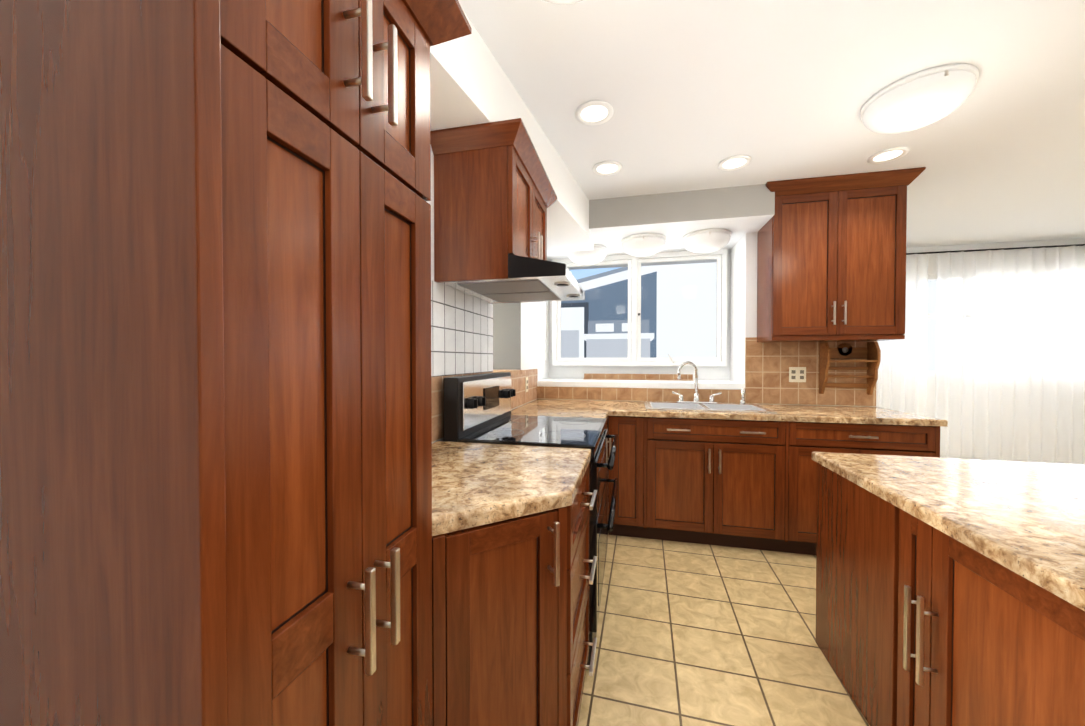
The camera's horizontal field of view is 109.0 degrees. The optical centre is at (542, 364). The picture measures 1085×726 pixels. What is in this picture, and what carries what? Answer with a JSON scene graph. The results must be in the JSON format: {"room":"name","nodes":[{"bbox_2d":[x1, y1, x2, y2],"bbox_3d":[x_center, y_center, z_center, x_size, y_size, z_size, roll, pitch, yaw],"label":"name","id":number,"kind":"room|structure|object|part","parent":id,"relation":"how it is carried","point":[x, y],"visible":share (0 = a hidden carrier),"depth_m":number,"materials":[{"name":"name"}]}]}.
{"room":"kitchen","nodes":[
{"label":"kitchen","id":0,"kind":"room"},
{"bbox_2d":[426,144,547,442],"bbox_3d":[-0.408,-0.020,2.553,0.270,2.500,3.252,0,1,13],"label":"wall","id":1,"kind":"structure","parent":0,"point":[528,335],"depth_m":3.22,"materials":[{"name":"white paint"}]},
{"bbox_2d":[431,280,537,441],"bbox_3d":[-0.342,-0.021,2.220,0.008,0.690,2.632,0,1,13],"label":"wall tile","id":2,"kind":"structure","parent":1,"relation":"attached to","point":[461,333],"depth_m":1.91,"materials":[{"name":"white tile"}]},
{"bbox_2d":[525,377,527,391],"bbox_3d":[-0.126,0.162,3.133,0.008,0.118,0.072,0,1,13],"label":"electrical outlet","id":3,"kind":"object","parent":2,"relation":"attached to","point":[526,384],"visible":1,"depth_m":3.11,"materials":[{"name":"beige plastic"}]},
{"bbox_2d":[430,118,556,303],"bbox_3d":[-0.196,-0.671,1.953,0.405,0.618,0.770,0,1,13],"label":"upper cabinet","id":4,"kind":"object","parent":1,"relation":"attached to","point":[495,196],"visible":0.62,"depth_m":1.64,"materials":[{"name":"brown wood"}]},
{"bbox_2d":[441,254,584,302],"bbox_3d":[-0.107,-0.409,1.936,0.568,0.106,0.668,0,1,13],"label":"range hood","id":5,"kind":"object","parent":4,"relation":"attached to","point":[531,279],"visible":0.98,"depth_m":1.74,"materials":[{"name":"silver metal"}]},
{"bbox_2d":[493,303,520,369],"bbox_3d":[-0.300,-0.419,3.020,0.269,0.915,0.002,0,1,13],"label":"wall","id":6,"kind":"structure","parent":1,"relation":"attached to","point":[506,336],"depth_m":3.02,"materials":[{"name":"grey paint"}]},
{"bbox_2d":[493,370,521,375],"bbox_3d":[-0.375,0.061,2.717,0.302,0.034,0.640,0,1,13],"label":"sill","id":7,"kind":"structure","parent":1,"relation":"attached to","point":[515,372],"depth_m":2.81,"materials":[{"name":"brown tile"}]},
{"bbox_2d":[539,302,545,363],"bbox_3d":[-0.075,-0.486,3.770,0.150,1.060,0.420,0,1,13],"label":"bay window","id":8,"kind":"structure","parent":1,"relation":"in","point":[542,332],"depth_m":3.88,"materials":[{"name":"white"}]},
{"bbox_2d":[430,9,593,252],"bbox_3d":[-0.063,-1.126,2.301,0.510,0.281,2.320,0,1,13],"label":"soffit","id":9,"kind":"structure","parent":0,"point":[470,83],"depth_m":1.58,"materials":[{"name":"white paint"}]},
{"bbox_2d":[548,250,729,379],"bbox_3d":[0.916,-0.038,3.856,1.726,2.500,0.120,0,1,13],"label":"wall","id":10,"kind":"structure","parent":0,"point":[704,372],"depth_m":3.78,"materials":[{"name":"white paint"}]},
{"bbox_2d":[552,249,727,365],"bbox_3d":[0.903,-0.526,3.762,1.640,1.079,0.095,0,1,13],"label":"bay window","id":11,"kind":"structure","parent":10,"relation":"in","point":[634,263],"depth_m":3.74,"materials":[{"name":"white"}]},
{"bbox_2d":[578,531,869,725],"bbox_3d":[0.824,1.274,1.524,9.300,0.060,7.300,0,1,13],"label":"floor","id":12,"kind":"structure","parent":0,"point":[692,634],"depth_m":1.72,"materials":[{"name":"tile"}]},
{"bbox_2d":[0,0,471,725],"bbox_3d":[-0.583,0.245,0.682,0.725,2.020,0.608,0,1,13],"label":"pantry","id":13,"kind":"object","parent":12,"relation":"on","point":[214,362],"visible":1,"depth_m":0.43,"materials":[{"name":"brown wood"}]},
{"bbox_2d":[444,372,618,664],"bbox_3d":[0.007,0.645,1.980,0.730,1.185,0.756,0,1,13],"label":"range","id":14,"kind":"object","parent":12,"relation":"on","point":[477,408],"visible":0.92,"depth_m":1.78,"materials":[{"name":"black metal"}]},
{"bbox_2d":[566,462,596,725],"bbox_3d":[-0.170,0.811,1.372,0.709,0.870,0.506,0,1,13],"label":"drawers","id":15,"kind":"object","parent":12,"relation":"on","point":[580,577],"visible":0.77,"depth_m":1.25,"materials":[{"name":"brown wood"}]},
{"bbox_2d":[606,418,610,471],"bbox_3d":[0.107,0.795,2.574,0.709,0.870,0.434,0,1,13],"label":"base cabinet","id":16,"kind":"object","parent":12,"relation":"on","point":[609,441],"visible":0.06,"depth_m":2.31,"materials":[{"name":"brown wood"}]},
{"bbox_2d":[608,416,623,535],"bbox_3d":[0.242,0.788,3.101,0.737,0.870,0.644,0,1,13],"label":"base cabinet","id":17,"kind":"object","parent":12,"relation":"on","point":[615,423],"depth_m":2.71,"materials":[{"name":"brown wood"}]},
{"bbox_2d":[511,403,610,417],"bbox_3d":[0.086,0.339,2.566,0.670,0.038,0.420,0,1,13],"label":"countertop","id":18,"kind":"structure","parent":17,"relation":"on","point":[526,410],"depth_m":2.63,"materials":[{"name":"stone"}]},
{"bbox_2d":[529,399,614,406],"bbox_3d":[0.213,0.331,3.121,0.670,0.038,0.420,0,1,13],"label":"countertop","id":19,"kind":"structure","parent":17,"relation":"on","point":[602,403],"depth_m":3.26,"materials":[{"name":"stone"}]},
{"bbox_2d":[531,401,947,426],"bbox_3d":[1.160,0.335,2.874,2.625,0.038,0.655,0,1,13],"label":"countertop","id":20,"kind":"structure","parent":17,"relation":"on","point":[789,413],"depth_m":2.56,"materials":[{"name":"stone"}]},
{"bbox_2d":[672,361,745,403],"bbox_3d":[1.306,0.139,3.040,0.547,0.332,0.116,0,1,13],"label":"faucet","id":21,"kind":"object","parent":20,"relation":"on","point":[711,396],"visible":1,"depth_m":3.06,"materials":[{"name":"silver metal"}]},
{"bbox_2d":[644,401,776,420],"bbox_3d":[1.198,0.394,2.896,0.840,0.172,0.495,0,1,13],"label":"sink","id":22,"kind":"object","parent":20,"relation":"in","point":[728,407],"visible":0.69,"depth_m":2.98,"materials":[{"name":"silver metal"}]},
{"bbox_2d":[812,452,1084,725],"bbox_3d":[1.428,0.835,0.296,1.134,0.850,2.750,0,1,13],"label":"kitchen island","id":23,"kind":"object","parent":12,"relation":"on","point":[1026,520],"depth_m":1.08,"materials":[{"name":"brown wood"}]},
{"bbox_3d":[0.931,0.853,0.522,0.064,0.809,2.473,0,1,13],"label":"front of the kitchen island","id":24,"kind":"part","parent":23,"relation":"part of","materials":[{"name":"brown wood"}]},
{"bbox_3d":[-0.287,0.816,1.010,0.647,0.870,0.248,0,1,13],"label":"base cabinet","id":25,"kind":"object","parent":12,"relation":"on","visible":0},
{"bbox_2d":[432,507,566,725],"bbox_3d":[-0.092,0.766,0.957,0.271,0.770,0.261,0,1,13],"label":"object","id":26,"kind":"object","parent":25,"relation":"attached to","point":[499,623],"depth_m":0.95,"materials":[{"name":"brown wood"}]},
{"bbox_2d":[432,441,590,535],"bbox_3d":[-0.219,0.357,1.242,0.670,0.038,0.770,0,1,13],"label":"countertop","id":27,"kind":"structure","parent":25,"relation":"on","point":[476,484],"depth_m":1.13,"materials":[{"name":"stone"}]},
{"bbox_2d":[458,0,1084,269],"bbox_3d":[0.824,-1.286,1.490,9.300,0.060,7.300,0,1,13],"label":"ceiling","id":28,"kind":"structure","parent":0,"point":[693,93],"depth_m":1.80,"materials":[{"name":"white paint"}]},
{"bbox_2d":[544,0,582,3],"bbox_3d":[0.067,-1.187,1.101,0.376,0.125,0.376,0,1,13],"label":"ceiling light","id":29,"kind":"object","parent":28,"relation":"attached to","point":[563,1],"visible":1,"depth_m":1.23,"materials":[{"name":"white glass"}]},
{"bbox_2d":[575,100,613,124],"bbox_3d":[0.260,-1.256,1.938,0.190,0.009,0.190,0,1,13],"label":"recessed light","id":30,"kind":"object","parent":28,"relation":"in","point":[596,112],"visible":1,"depth_m":1.93,"materials":[{"name":"white"}]},
{"bbox_2d":[593,161,621,175],"bbox_3d":[0.419,-1.264,2.496,0.190,0.009,0.190,0,1,13],"label":"recessed light","id":31,"kind":"object","parent":28,"relation":"in","point":[606,168],"visible":1,"depth_m":2.50,"materials":[{"name":"white"}]},
{"bbox_2d":[547,233,744,260],"bbox_3d":[0.846,-1.173,3.538,1.726,0.220,0.500,0,1,13],"label":"ceiling","id":32,"kind":"structure","parent":28,"relation":"attached to","point":[671,245],"depth_m":3.51,"materials":[{"name":"white paint"}]},
{"bbox_2d":[567,244,607,264],"bbox_3d":[0.413,-1.001,3.589,0.376,0.125,0.376,0,1,13],"label":"ceiling light","id":33,"kind":"object","parent":32,"relation":"attached to","point":[598,254],"visible":0.88,"depth_m":3.48,"materials":[{"name":"white glass"}]},
{"bbox_2d":[621,233,665,256],"bbox_3d":[0.860,-0.997,3.301,0.376,0.125,0.376,0,1,13],"label":"ceiling light","id":34,"kind":"object","parent":32,"relation":"attached to","point":[643,245],"visible":1,"depth_m":3.18,"materials":[{"name":"white glass"}]},
{"bbox_2d":[682,229,730,252],"bbox_3d":[1.347,-0.995,3.189,0.376,0.125,0.376,0,1,13],"label":"ceiling light","id":35,"kind":"object","parent":32,"relation":"attached to","point":[706,241],"visible":1,"depth_m":3.07,"materials":[{"name":"white glass"}]},
{"bbox_2d":[589,184,774,242],"bbox_3d":[1.037,-1.166,3.043,1.300,0.221,0.380,0,1,13],"label":"ceiling soffit","id":36,"kind":"structure","parent":28,"relation":"attached to","point":[743,209],"depth_m":2.88,"materials":[{"name":"grey paint"}]},
{"bbox_2d":[718,155,750,170],"bbox_3d":[1.204,-1.263,2.429,0.190,0.009,0.190,0,1,13],"label":"recessed light","id":37,"kind":"object","parent":28,"relation":"in","point":[735,162],"visible":1,"depth_m":2.42,"materials":[{"name":"white"}]},
{"bbox_2d":[867,147,908,163],"bbox_3d":[2.086,-1.262,2.338,0.190,0.009,0.190,0,1,13],"label":"recessed light","id":38,"kind":"object","parent":28,"relation":"in","point":[888,155],"visible":1,"depth_m":2.34,"materials":[{"name":"white"}]},
{"bbox_2d":[860,63,978,133],"bbox_3d":[1.744,-1.197,1.812,0.396,0.125,0.396,0,1,13],"label":"ceiling light","id":39,"kind":"object","parent":28,"relation":"attached to","point":[920,99],"visible":1,"depth_m":1.72,"materials":[{"name":"white glass"}]},
{"bbox_2d":[730,232,875,406],"bbox_3d":[2.141,-0.030,3.317,0.904,2.500,0.620,0,1,13],"label":"wall","id":40,"kind":"structure","parent":0,"point":[743,288],"depth_m":3.19,"materials":[{"name":"white paint"}]},
{"bbox_2d":[757,167,925,341],"bbox_3d":[2.056,-0.722,2.794,0.920,1.098,0.415,0,1,13],"label":"upper cabinet","id":41,"kind":"object","parent":40,"relation":"attached to","point":[831,258],"visible":0.98,"depth_m":2.65,"materials":[{"name":"brown wood"}]},
{"bbox_2d":[906,238,1084,463],"bbox_3d":[4.417,-0.043,4.281,3.340,2.500,0.120,0,1,13],"label":"wall","id":42,"kind":"structure","parent":0,"point":[930,385],"depth_m":4.19,"materials":[{"name":"white paint"}]},
{"bbox_2d":[927,274,936,375],"bbox_3d":[4.632,-0.433,4.227,2.400,1.120,0.060,0,1,13],"label":"window","id":43,"kind":"structure","parent":42,"relation":"in","point":[931,316],"depth_m":4.28,"materials":[{"name":"white"}]},
{"bbox_2d":[906,244,1084,254],"bbox_3d":[4.445,-1.202,4.142,3.130,0.017,0.109,0,1,13],"label":"curtain rod","id":44,"kind":"object","parent":42,"relation":"attached to","point":[996,249],"visible":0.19,"depth_m":4.02,"materials":[{"name":"black metal"}]},
{"bbox_2d":[876,254,927,415],"bbox_3d":[3.572,-0.104,4.311,1.200,2.180,0.077,0,1,13],"label":"sheer curtain","id":45,"kind":"object","parent":44,"relation":"hanging from","point":[901,383],"visible":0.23,"depth_m":4.21,"materials":[{"name":"white fabric"}]},
{"bbox_2d":[935,245,1084,463],"bbox_3d":[5.078,-0.099,3.964,1.710,2.180,0.079,0,1,13],"label":"sheer curtain","id":46,"kind":"object","parent":44,"relation":"hanging from","point":[1010,360],"visible":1,"depth_m":4.01,"materials":[{"name":"white fabric"}]},
{"label":"outside","id":47,"kind":"structure","parent":0,"visible":0},
{"bbox_2d":[570,267,621,279],"bbox_3d":[6.941,-10.116,28.184,60.000,28.000,0.100,0,1,13],"label":"sky","id":48,"kind":"structure","parent":47,"point":[582,273],"depth_m":29.00,"materials":[{"name":"blue"}]},
{"bbox_3d":[4.273,3.589,16.770,28.000,0.100,25.700,0,1,13],"label":"ground","id":49,"kind":"structure","parent":47,"visible":0},
{"bbox_2d":[561,265,656,357],"bbox_3d":[0.218,0.549,11.146,7.200,6.131,4.400,0,1,13],"label":"house","id":50,"kind":"structure","parent":49,"relation":"on","point":[576,343],"depth_m":8.95,"materials":[{"name":"blue"}]},
{"bbox_2d":[582,320,653,360],"bbox_3d":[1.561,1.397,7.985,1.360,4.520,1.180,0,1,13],"label":"shed","id":51,"kind":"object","parent":49,"relation":"on","point":[619,332],"depth_m":7.47,"materials":[{"name":"grey"}]},
{"bbox_2d":[656,262,936,370],"bbox_3d":[3.238,0.968,5.326,4.100,5.450,1.000,0,1,13],"label":"sky","id":52,"kind":"structure","parent":49,"relation":"on","point":[670,318],"depth_m":5.75,"materials":[{"name":"white"}]},
{"bbox_3d":[0.801,0.709,3.369,1.726,1.020,0.100,0,1,13],"label":"wall","id":53,"kind":"structure","parent":0,"visible":0},
{"bbox_2d":[537,378,744,389],"bbox_3d":[0.845,0.172,3.550,1.726,0.050,0.512,0,1,13],"label":"window sill ledge","id":54,"kind":"object","parent":53,"relation":"on","point":[664,384],"visible":0.79,"depth_m":3.34,"materials":[{"name":"white paint"}]},
{"bbox_2d":[584,373,693,380],"bbox_3d":[0.899,0.117,3.687,1.010,0.055,0.060,0,1,13],"label":"wall tile","id":55,"kind":"object","parent":54,"relation":"on","point":[686,377],"depth_m":3.69,"materials":[{"name":"brown tile"}]},
{"bbox_2d":[537,337,876,405],"bbox_3d":[1.228,0.046,3.201,2.630,0.530,0.018,0,1,13],"label":"wall tile","id":56,"kind":"structure","parent":53,"relation":"attached to","point":[768,365],"depth_m":3.06,"materials":[{"name":"brown tile"}]},
{"bbox_2d":[789,367,805,381],"bbox_3d":[1.993,0.079,3.024,0.118,0.118,0.008,0,1,13],"label":"electrical outlet","id":57,"kind":"object","parent":56,"relation":"attached to","point":[797,374],"visible":1,"depth_m":3.02,"materials":[{"name":"beige plastic"}]},
{"bbox_2d":[819,342,880,394],"bbox_3d":[2.289,0.029,2.892,0.335,0.393,0.130,0,1,13],"label":"wall shelf","id":58,"kind":"object","parent":56,"relation":"attached to","point":[871,352],"visible":1,"depth_m":2.91,"materials":[{"name":"brown wood"}]}
]}

